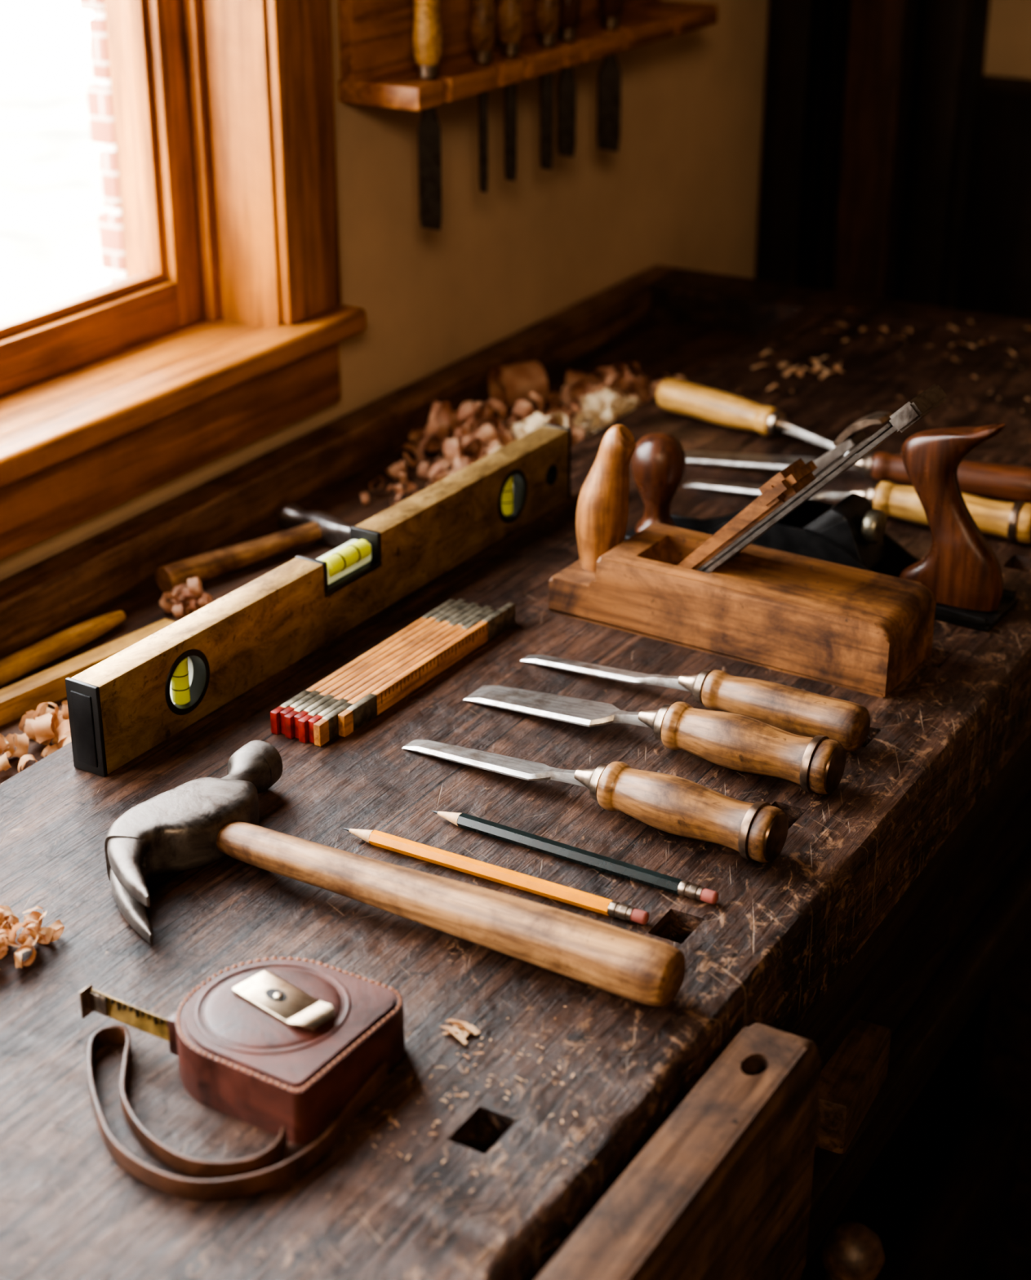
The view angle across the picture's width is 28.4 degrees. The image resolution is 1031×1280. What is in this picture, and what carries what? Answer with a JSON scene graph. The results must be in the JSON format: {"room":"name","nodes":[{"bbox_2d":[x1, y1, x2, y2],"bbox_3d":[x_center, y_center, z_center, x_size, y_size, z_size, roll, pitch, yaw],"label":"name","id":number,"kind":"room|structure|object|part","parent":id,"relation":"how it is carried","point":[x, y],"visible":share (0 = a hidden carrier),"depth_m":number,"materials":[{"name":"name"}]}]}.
{"room":"woodworking shop","nodes":[
{"label":"woodworking shop","id":0,"kind":"room"},
{"bbox_2d":[0,0,769,580],"bbox_3d":[-0.759,-0.256,0.988,0.160,2.630,4.750,14,28,28],"label":"wall","id":1,"kind":"structure","parent":0,"point":[681,187],"depth_m":2.16,"materials":[{"name":"paint"}]},
{"bbox_2d":[0,318,266,433],"bbox_3d":[-0.697,0.015,1.207,0.180,0.022,1.660,14,28,28],"label":"sill","id":2,"kind":"structure","parent":1,"relation":"attached to","point":[37,400],"depth_m":1.70,"materials":[{"name":"brown wood"}]},
{"bbox_2d":[0,0,282,395],"bbox_3d":[-0.470,-0.624,1.340,0.172,1.060,0.758,14,28,28],"label":"window","id":3,"kind":"structure","parent":1,"relation":"in","point":[235,41],"depth_m":1.75,"materials":[{"name":"brown wood"}]},
{"bbox_2d":[0,271,160,338],"bbox_3d":[-0.493,-0.193,1.520,0.018,0.008,0.688,14,28,28],"label":"bead","id":4,"kind":"object","parent":3,"relation":"on","point":[42,315],"visible":1,"depth_m":1.70,"materials":[{"name":"brown wood"}]},
{"bbox_3d":[-0.494,-0.171,1.531,0.040,0.042,0.704,14,28,28],"label":"far bottom sash rail","id":5,"kind":"part","parent":3,"relation":"part of","materials":[{"name":"brown wood"}]},
{"bbox_2d":[124,0,166,282],"bbox_3d":[-0.315,-0.745,1.593,0.018,0.946,0.008,14,28,28],"label":"window frame","id":6,"kind":"structure","parent":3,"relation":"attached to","point":[136,15],"depth_m":1.74,"materials":[{"name":"brown wood"}]},
{"bbox_3d":[-0.303,-0.754,1.613,0.040,1.030,0.042,14,28,28],"label":"far sash stile","id":7,"kind":"part","parent":3,"relation":"part of","materials":[{"name":"brown wood"}]},
{"bbox_2d":[183,0,220,320],"bbox_3d":[-0.272,-0.755,1.613,0.012,1.030,0.010,14,28,28],"label":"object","id":8,"kind":"object","parent":3,"relation":"attached to","point":[192,8],"visible":1,"depth_m":1.77,"materials":[{"name":"brown wood"}]},
{"bbox_2d":[0,342,340,559],"bbox_3d":[-0.629,0.071,1.188,0.020,0.069,1.798,14,28,28],"label":"apron","id":9,"kind":"object","parent":1,"relation":"attached to","point":[40,505],"visible":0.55,"depth_m":1.68,"materials":[{"name":"brown wood"}]},
{"bbox_2d":[0,304,366,488],"bbox_3d":[-0.618,0.033,1.163,0.046,0.023,1.818,14,28,28],"label":"sill nosing","id":10,"kind":"structure","parent":1,"relation":"attached to","point":[32,447],"depth_m":1.65,"materials":[{"name":"brown wood"}]},
{"bbox_2d":[265,0,341,324],"bbox_3d":[-0.187,-0.796,1.602,0.022,1.110,0.080,14,28,28],"label":"window frame","id":11,"kind":"structure","parent":1,"relation":"attached to","point":[299,32],"depth_m":1.76,"materials":[{"name":"brown wood"}]},
{"bbox_2d":[337,0,717,111],"bbox_3d":[0.033,-0.678,1.995,0.087,0.215,0.604,14,28,28],"label":"rack","id":12,"kind":"object","parent":1,"relation":"attached to","point":[379,65],"visible":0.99,"depth_m":1.89,"materials":[{"name":"brown wood"}]},
{"bbox_2d":[412,0,442,230],"bbox_3d":[-0.078,-0.495,1.824,0.030,0.263,0.030,-14,29,-28],"label":"chisel","id":13,"kind":"object","parent":12,"relation":"on","point":[427,37],"visible":0.99,"depth_m":1.84,"materials":[{"name":"metal"}]},
{"bbox_3d":[-0.078,-0.563,1.792,0.030,0.112,0.030,-14,29,-28],"label":"handle","id":14,"kind":"part","parent":13,"relation":"part of","materials":[{"name":"brown wood"}]},
{"bbox_3d":[-0.078,-0.441,1.850,0.022,0.143,0.006,-14,29,-28],"label":"blade","id":15,"kind":"part","parent":13,"relation":"part of","materials":[{"name":"metal"}]},
{"bbox_2d":[469,0,495,192],"bbox_3d":[-0.030,-0.537,1.893,0.028,0.245,0.028,-14,29,-28],"label":"chisel","id":16,"kind":"object","parent":12,"relation":"on","point":[482,20],"visible":0.98,"depth_m":1.88,"materials":[{"name":"metal"}]},
{"bbox_3d":[-0.030,-0.597,1.865,0.028,0.112,0.028,-14,29,-28],"label":"handle","id":17,"kind":"part","parent":16,"relation":"part of","materials":[{"name":"brown wood"}]},
{"bbox_3d":[-0.030,-0.482,1.918,0.008,0.125,0.006,-14,29,-28],"label":"blade","id":18,"kind":"part","parent":16,"relation":"part of","materials":[{"name":"metal"}]},
{"bbox_2d":[497,0,523,181],"bbox_3d":[-0.005,-0.556,1.932,0.028,0.243,0.028,-14,29,-28],"label":"chisel","id":19,"kind":"object","parent":12,"relation":"on","point":[510,15],"visible":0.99,"depth_m":1.93,"materials":[{"name":"metal"}]},
{"bbox_3d":[-0.005,-0.615,1.904,0.028,0.112,0.028,-14,29,-28],"label":"handle","id":20,"kind":"part","parent":19,"relation":"part of","materials":[{"name":"brown wood"}]},
{"bbox_3d":[-0.005,-0.501,1.957,0.012,0.123,0.006,-14,29,-28],"label":"blade","id":21,"kind":"part","parent":19,"relation":"part of","materials":[{"name":"metal"}]},
{"bbox_2d":[534,0,559,169],"bbox_3d":[0.031,-0.580,1.987,0.028,0.246,0.028,-14,29,-28],"label":"chisel","id":22,"kind":"object","parent":12,"relation":"on","point":[547,12],"visible":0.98,"depth_m":2.00,"materials":[{"name":"metal"}]},
{"bbox_3d":[0.031,-0.526,2.012,0.013,0.126,0.006,-14,29,-28],"label":"blade","id":23,"kind":"part","parent":22,"relation":"part of","materials":[{"name":"metal"}]},
{"bbox_3d":[0.031,-0.641,1.959,0.028,0.112,0.028,-14,29,-28],"label":"handle","id":24,"kind":"part","parent":22,"relation":"part of","materials":[{"name":"brown wood"}]},
{"bbox_2d":[557,0,580,157],"bbox_3d":[0.051,-0.597,2.017,0.029,0.240,0.029,-14,29,-28],"label":"chisel","id":25,"kind":"object","parent":12,"relation":"on","point":[570,10],"visible":0.87,"depth_m":2.04,"materials":[{"name":"metal"}]},
{"bbox_3d":[0.051,-0.543,2.042,0.020,0.120,0.006,-14,29,-28],"label":"blade","id":26,"kind":"part","parent":25,"relation":"part of","materials":[{"name":"black metal"}]},
{"bbox_3d":[0.051,-0.655,1.990,0.029,0.112,0.029,-14,29,-28],"label":"handle","id":27,"kind":"part","parent":25,"relation":"part of","materials":[{"name":"brown wood"}]},
{"bbox_2d":[596,0,623,151],"bbox_3d":[0.097,-0.625,2.089,0.030,0.251,0.030,-14,29,-28],"label":"chisel","id":28,"kind":"object","parent":12,"relation":"on","point":[609,75],"visible":0.98,"depth_m":2.11,"materials":[{"name":"metal"}]},
{"bbox_3d":[0.097,-0.688,2.060,0.030,0.112,0.030,-14,29,-28],"label":"handle","id":29,"kind":"part","parent":28,"relation":"part of","materials":[{"name":"brown wood"}]},
{"bbox_2d":[800,990,988,1279],"bbox_3d":[0.868,1.389,0.688,3.945,0.100,4.750,14,28,28],"label":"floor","id":30,"kind":"structure","parent":0,"point":[886,1200],"depth_m":2.32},
{"bbox_2d":[0,265,1030,1279],"bbox_3d":[-0.156,0.482,1.475,0.726,0.881,2.490,14,28,28],"label":"workbench","id":31,"kind":"object","parent":30,"relation":"on","point":[934,805],"visible":0.7,"depth_m":1.28,"materials":[{"name":"brown wood"}]},
{"bbox_2d":[0,905,64,969],"bbox_3d":[-0.277,0.160,1.099,0.048,0.021,0.063,14,28,28],"label":"wood shavings","id":32,"kind":"object","parent":31,"relation":"on","point":[9,927],"visible":1,"depth_m":1.10},
{"bbox_2d":[0,700,71,772],"bbox_3d":[-0.326,0.065,1.381,0.077,0.035,0.124,14,28,28],"label":"wood shavings","id":33,"kind":"object","parent":31,"relation":"on","point":[50,724],"depth_m":1.38},
{"bbox_2d":[0,610,125,686],"bbox_3d":[-0.369,0.020,1.499,0.018,0.018,0.226,16,30,31],"label":"tool","id":34,"kind":"object","parent":31,"relation":"on","point":[15,665],"visible":1,"depth_m":1.52,"materials":[{"name":"wood"}]},
{"bbox_2d":[0,618,174,726],"bbox_3d":[-0.349,0.041,1.455,0.018,0.018,0.285,19,31,35],"label":"wood strip","id":35,"kind":"object","parent":31,"relation":"on","point":[22,696],"visible":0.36,"depth_m":1.47,"materials":[{"name":"wood"}]},
{"bbox_2d":[159,577,218,617],"bbox_3d":[-0.255,-0.034,1.600,0.051,0.030,0.038,14,28,28],"label":"wood shavings","id":36,"kind":"object","parent":31,"relation":"on","point":[193,594],"depth_m":1.60},
{"bbox_2d":[79,956,404,1199],"bbox_3d":[-0.150,0.200,0.996,0.165,0.037,0.153,14,28,28],"label":"tape measure","id":37,"kind":"object","parent":31,"relation":"on","point":[282,1047],"visible":1,"depth_m":0.98,"materials":[{"name":"leather"}]},
{"bbox_3d":[-0.188,0.190,1.026,0.065,0.013,0.002,15,29,28],"label":"tape blade","id":38,"kind":"part","parent":37,"relation":"part of","materials":[{"name":"yellow metal"}]},
{"bbox_3d":[-0.116,0.183,1.003,0.090,0.002,0.086,14,28,28],"label":"panel","id":39,"kind":"part","parent":37,"relation":"part of","materials":[{"name":"leather"}]},
{"bbox_2d":[155,503,351,592],"bbox_3d":[-0.219,-0.073,1.691,0.174,0.023,0.092,-22,33,-38],"label":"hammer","id":40,"kind":"object","parent":31,"relation":"on","point":[302,527],"visible":0.87,"depth_m":1.69,"materials":[{"name":"brown wood"}]},
{"bbox_3d":[-0.219,-0.073,1.690,0.173,0.023,0.025,-22,33,-38],"label":"handle","id":41,"kind":"part","parent":40,"relation":"part of","materials":[{"name":"brown wood"}]},
{"bbox_2d":[65,422,571,777],"bbox_3d":[-0.117,-0.048,1.496,0.026,0.063,0.577,15,29,29],"label":"spirit level","id":42,"kind":"object","parent":31,"relation":"on","point":[130,702],"visible":1,"depth_m":1.43,"materials":[{"name":"brown wood"}]},
{"bbox_2d":[270,599,515,746],"bbox_3d":[-0.080,0.017,1.413,0.046,0.016,0.232,15,29,28],"label":"folding rule","id":43,"kind":"object","parent":31,"relation":"on","point":[340,704],"visible":1,"depth_m":1.39,"materials":[{"name":"brown wood"}]},
{"bbox_2d":[104,740,685,1006],"bbox_3d":[-0.091,0.146,1.114,0.351,0.034,0.166,21,32,38],"label":"hammer","id":44,"kind":"object","parent":31,"relation":"on","point":[199,822],"visible":1,"depth_m":1.12,"materials":[{"name":"brown wood"}]},
{"bbox_3d":[-0.051,0.142,1.125,0.311,0.031,0.034,14,28,28],"label":"handle","id":45,"kind":"part","parent":44,"relation":"part of","materials":[{"name":"brown wood"}]},
{"bbox_2d":[360,391,593,506],"bbox_3d":[-0.039,-0.190,1.902,0.145,0.057,0.283,14,28,28],"label":"wood shavings","id":46,"kind":"object","parent":31,"relation":"on","point":[473,434],"visible":0.6,"depth_m":1.90},
{"bbox_2d":[354,1005,599,1192],"bbox_3d":[-0.007,0.217,0.996,0.108,0.003,0.151,14,28,28],"label":"sawdust","id":47,"kind":"object","parent":31,"relation":"on","point":[467,1028],"visible":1,"depth_m":1.03},
{"bbox_2d":[342,827,648,924],"bbox_3d":[-0.015,0.133,1.173,0.202,0.009,0.009,13,28,26],"label":"pencil","id":48,"kind":"object","parent":31,"relation":"on","point":[495,873],"visible":1,"depth_m":1.17,"materials":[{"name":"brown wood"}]},
{"bbox_2d":[489,386,643,453],"bbox_3d":[0.052,-0.206,1.939,0.068,0.055,0.234,19,31,35],"label":"wood shavings","id":49,"kind":"object","parent":31,"relation":"on","point":[604,406],"visible":0.34,"depth_m":1.97},
{"bbox_2d":[431,810,719,904],"bbox_3d":[0.031,0.124,1.192,0.192,0.009,0.010,14,28,28],"label":"pencil","id":50,"kind":"object","parent":31,"relation":"on","point":[628,871],"visible":1,"depth_m":1.18,"materials":[{"name":"black wood"}]},
{"bbox_2d":[488,360,685,428],"bbox_3d":[0.072,-0.258,2.059,0.175,0.048,0.170,14,28,28],"label":"wood shavings","id":51,"kind":"object","parent":31,"relation":"on","point":[510,384],"visible":0.63,"depth_m":2.04},
{"bbox_2d":[401,739,788,862],"bbox_3d":[0.041,0.083,1.248,0.266,0.035,0.035,16,29,30],"label":"chisel","id":52,"kind":"object","parent":31,"relation":"on","point":[668,803],"visible":1,"depth_m":1.21,"materials":[{"name":"wood"}]},
{"bbox_3d":[-0.011,0.074,1.282,0.141,0.021,0.020,16,29,30],"label":"blade","id":53,"kind":"part","parent":52,"relation":"part of","materials":[{"name":"metal"}]},
{"bbox_3d":[0.104,0.101,1.211,0.115,0.034,0.034,16,29,30],"label":"handle","id":54,"kind":"part","parent":52,"relation":"part of","materials":[{"name":"brown wood"}]},
{"bbox_2d":[462,684,845,794],"bbox_3d":[0.085,0.050,1.319,0.267,0.036,0.036,15,29,29],"label":"chisel","id":55,"kind":"object","parent":31,"relation":"on","point":[733,741],"visible":1,"depth_m":1.28,"materials":[{"name":"wood"}]},
{"bbox_3d":[0.031,0.042,1.352,0.141,0.022,0.032,15,29,29],"label":"blade","id":56,"kind":"part","parent":55,"relation":"part of","materials":[{"name":"metal"}]},
{"bbox_3d":[0.148,0.067,1.283,0.115,0.035,0.035,15,29,29],"label":"handle","id":57,"kind":"part","parent":55,"relation":"part of","materials":[{"name":"brown wood"}]},
{"bbox_2d":[520,654,870,751],"bbox_3d":[0.114,0.028,1.369,0.258,0.032,0.032,16,29,30],"label":"chisel","id":58,"kind":"object","parent":31,"relation":"on","point":[793,710],"visible":0.95,"depth_m":1.33,"materials":[{"name":"wood"}]},
{"bbox_3d":[0.064,0.019,1.401,0.137,0.021,0.013,16,29,30],"label":"blade","id":59,"kind":"part","parent":58,"relation":"part of","materials":[{"name":"metal"}]},
{"bbox_3d":[0.176,0.045,1.332,0.111,0.032,0.032,16,29,30],"label":"handle","id":60,"kind":"part","parent":58,"relation":"part of","materials":[{"name":"brown wood"}]},
{"bbox_2d":[534,1022,884,1279],"bbox_3d":[-0.096,0.484,0.754,0.146,0.270,0.926,14,28,28],"label":"bench vise","id":61,"kind":"object","parent":31,"relation":"attached to","point":[722,1190],"visible":1,"depth_m":0.99,"materials":[{"name":"brown wood"}]},
{"bbox_2d":[548,384,946,697],"bbox_3d":[0.160,-0.098,1.437,0.269,0.204,0.082,15,29,29],"label":"plane","id":62,"kind":"object","parent":31,"relation":"on","point":[722,593],"visible":1,"depth_m":1.43,"materials":[{"name":"brown wood"}]},
{"bbox_2d":[656,377,852,455],"bbox_3d":[0.248,-0.192,1.841,0.296,0.032,0.032,21,32,38],"label":"chisel","id":63,"kind":"object","parent":31,"relation":"on","point":[673,395],"visible":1,"depth_m":1.87,"materials":[{"name":"wood"}]},
{"bbox_3d":[0.187,-0.216,1.892,0.129,0.032,0.032,21,32,38],"label":"handle","id":64,"kind":"part","parent":63,"relation":"part of","materials":[{"name":"beige wood"}]},
{"bbox_3d":[0.299,-0.167,1.800,0.157,0.021,0.012,21,32,38],"label":"blade","id":65,"kind":"part","parent":63,"relation":"part of","materials":[{"name":"metal"}]},
{"bbox_2d":[624,411,1017,632],"bbox_3d":[0.227,-0.117,1.548,0.313,0.147,0.062,15,29,29],"label":"plane","id":66,"kind":"object","parent":31,"relation":"on","point":[962,571],"visible":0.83,"depth_m":1.51,"materials":[{"name":"brown wood"}]},
{"bbox_3d":[0.113,-0.124,1.624,0.043,0.084,0.043,15,29,29],"label":"knob","id":67,"kind":"part","parent":66,"relation":"part of","materials":[{"name":"brown wood"}]},
{"bbox_3d":[0.257,-0.155,1.510,0.038,0.028,0.024,15,29,29],"label":"cam lever","id":68,"kind":"part","parent":66,"relation":"part of","materials":[{"name":"metal"}]},
{"bbox_2d":[814,1019,891,1153],"bbox_3d":[0.195,0.289,1.351,0.080,0.045,0.095,12,28,24],"label":"wood block","id":69,"kind":"object","parent":31,"relation":"on","point":[853,1077],"visible":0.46,"depth_m":1.32,"materials":[{"name":"brown wood"}]},
{"bbox_2d":[682,480,1030,543],"bbox_3d":[0.281,-0.120,1.687,0.302,0.034,0.034,12,28,24],"label":"chisel","id":70,"kind":"object","parent":31,"relation":"on","point":[1011,521],"visible":0.7,"depth_m":1.65,"materials":[{"name":"wood"}]},
{"bbox_3d":[0.218,-0.128,1.718,0.159,0.021,0.020,12,28,24],"label":"blade","id":71,"kind":"part","parent":70,"relation":"part of","materials":[{"name":"metal"}]},
{"bbox_3d":[0.356,-0.104,1.652,0.131,0.033,0.033,12,28,24],"label":"handle","id":72,"kind":"part","parent":70,"relation":"part of","materials":[{"name":"wood"}]},
{"bbox_2d":[684,450,1030,502],"bbox_3d":[0.290,-0.152,1.758,0.319,0.030,0.030,9,27,19],"label":"chisel","id":73,"kind":"object","parent":31,"relation":"on","point":[1002,482],"visible":0.73,"depth_m":1.74,"materials":[{"name":"wood"}]},
{"bbox_3d":[0.220,-0.159,1.785,0.169,0.020,0.030,9,27,19],"label":"blade","id":74,"kind":"part","parent":73,"relation":"part of","materials":[{"name":"metal"}]},
{"bbox_3d":[0.373,-0.139,1.729,0.140,0.030,0.030,9,27,19],"label":"handle","id":75,"kind":"part","parent":73,"relation":"part of","materials":[{"name":"brown wood"}]},
{"bbox_2d":[737,307,1030,442],"bbox_3d":[0.456,-0.273,2.045,0.448,0.006,0.408,14,28,28],"label":"sawdust","id":76,"kind":"object","parent":31,"relation":"on","point":[815,362],"visible":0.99,"depth_m":2.06},
{"bbox_3d":[0.504,0.304,1.947,0.075,0.805,0.090,14,28,28],"label":"leg","id":77,"kind":"part","parent":31,"relation":"part of","materials":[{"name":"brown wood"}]},
{"bbox_2d":[755,0,990,309],"bbox_3d":[0.449,-0.854,2.509,0.248,2.430,0.130,14,28,28],"label":"boards","id":78,"kind":"object","parent":30,"relation":"on","point":[872,108],"visible":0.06,"depth_m":2.58,"materials":[{"name":"brown wood"}]},
{"bbox_2d":[982,0,1030,79],"bbox_3d":[2.081,-0.685,1.910,3.685,2.630,0.100,14,28,28],"label":"wall","id":79,"kind":"structure","parent":0,"point":[1008,42],"depth_m":2.72,"materials":[{"name":"paint"}]},
{"label":"outside","id":80,"kind":"structure","parent":0,"visible":0},
{"bbox_2d":[0,35,114,320],"bbox_3d":[-3.903,0.226,3.944,7.735,0.100,16.000,14,28,28],"label":"sky","id":81,"kind":"structure","parent":80,"point":[51,194],"depth_m":8.37,"materials":[{"name":"white"}]},
{"bbox_2d":[78,0,127,283],"bbox_3d":[-0.298,-0.585,2.203,0.124,2.840,0.345,14,28,28],"label":"brick wall","id":82,"kind":"structure","parent":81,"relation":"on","point":[99,95],"depth_m":2.10,"materials":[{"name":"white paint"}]}
]}

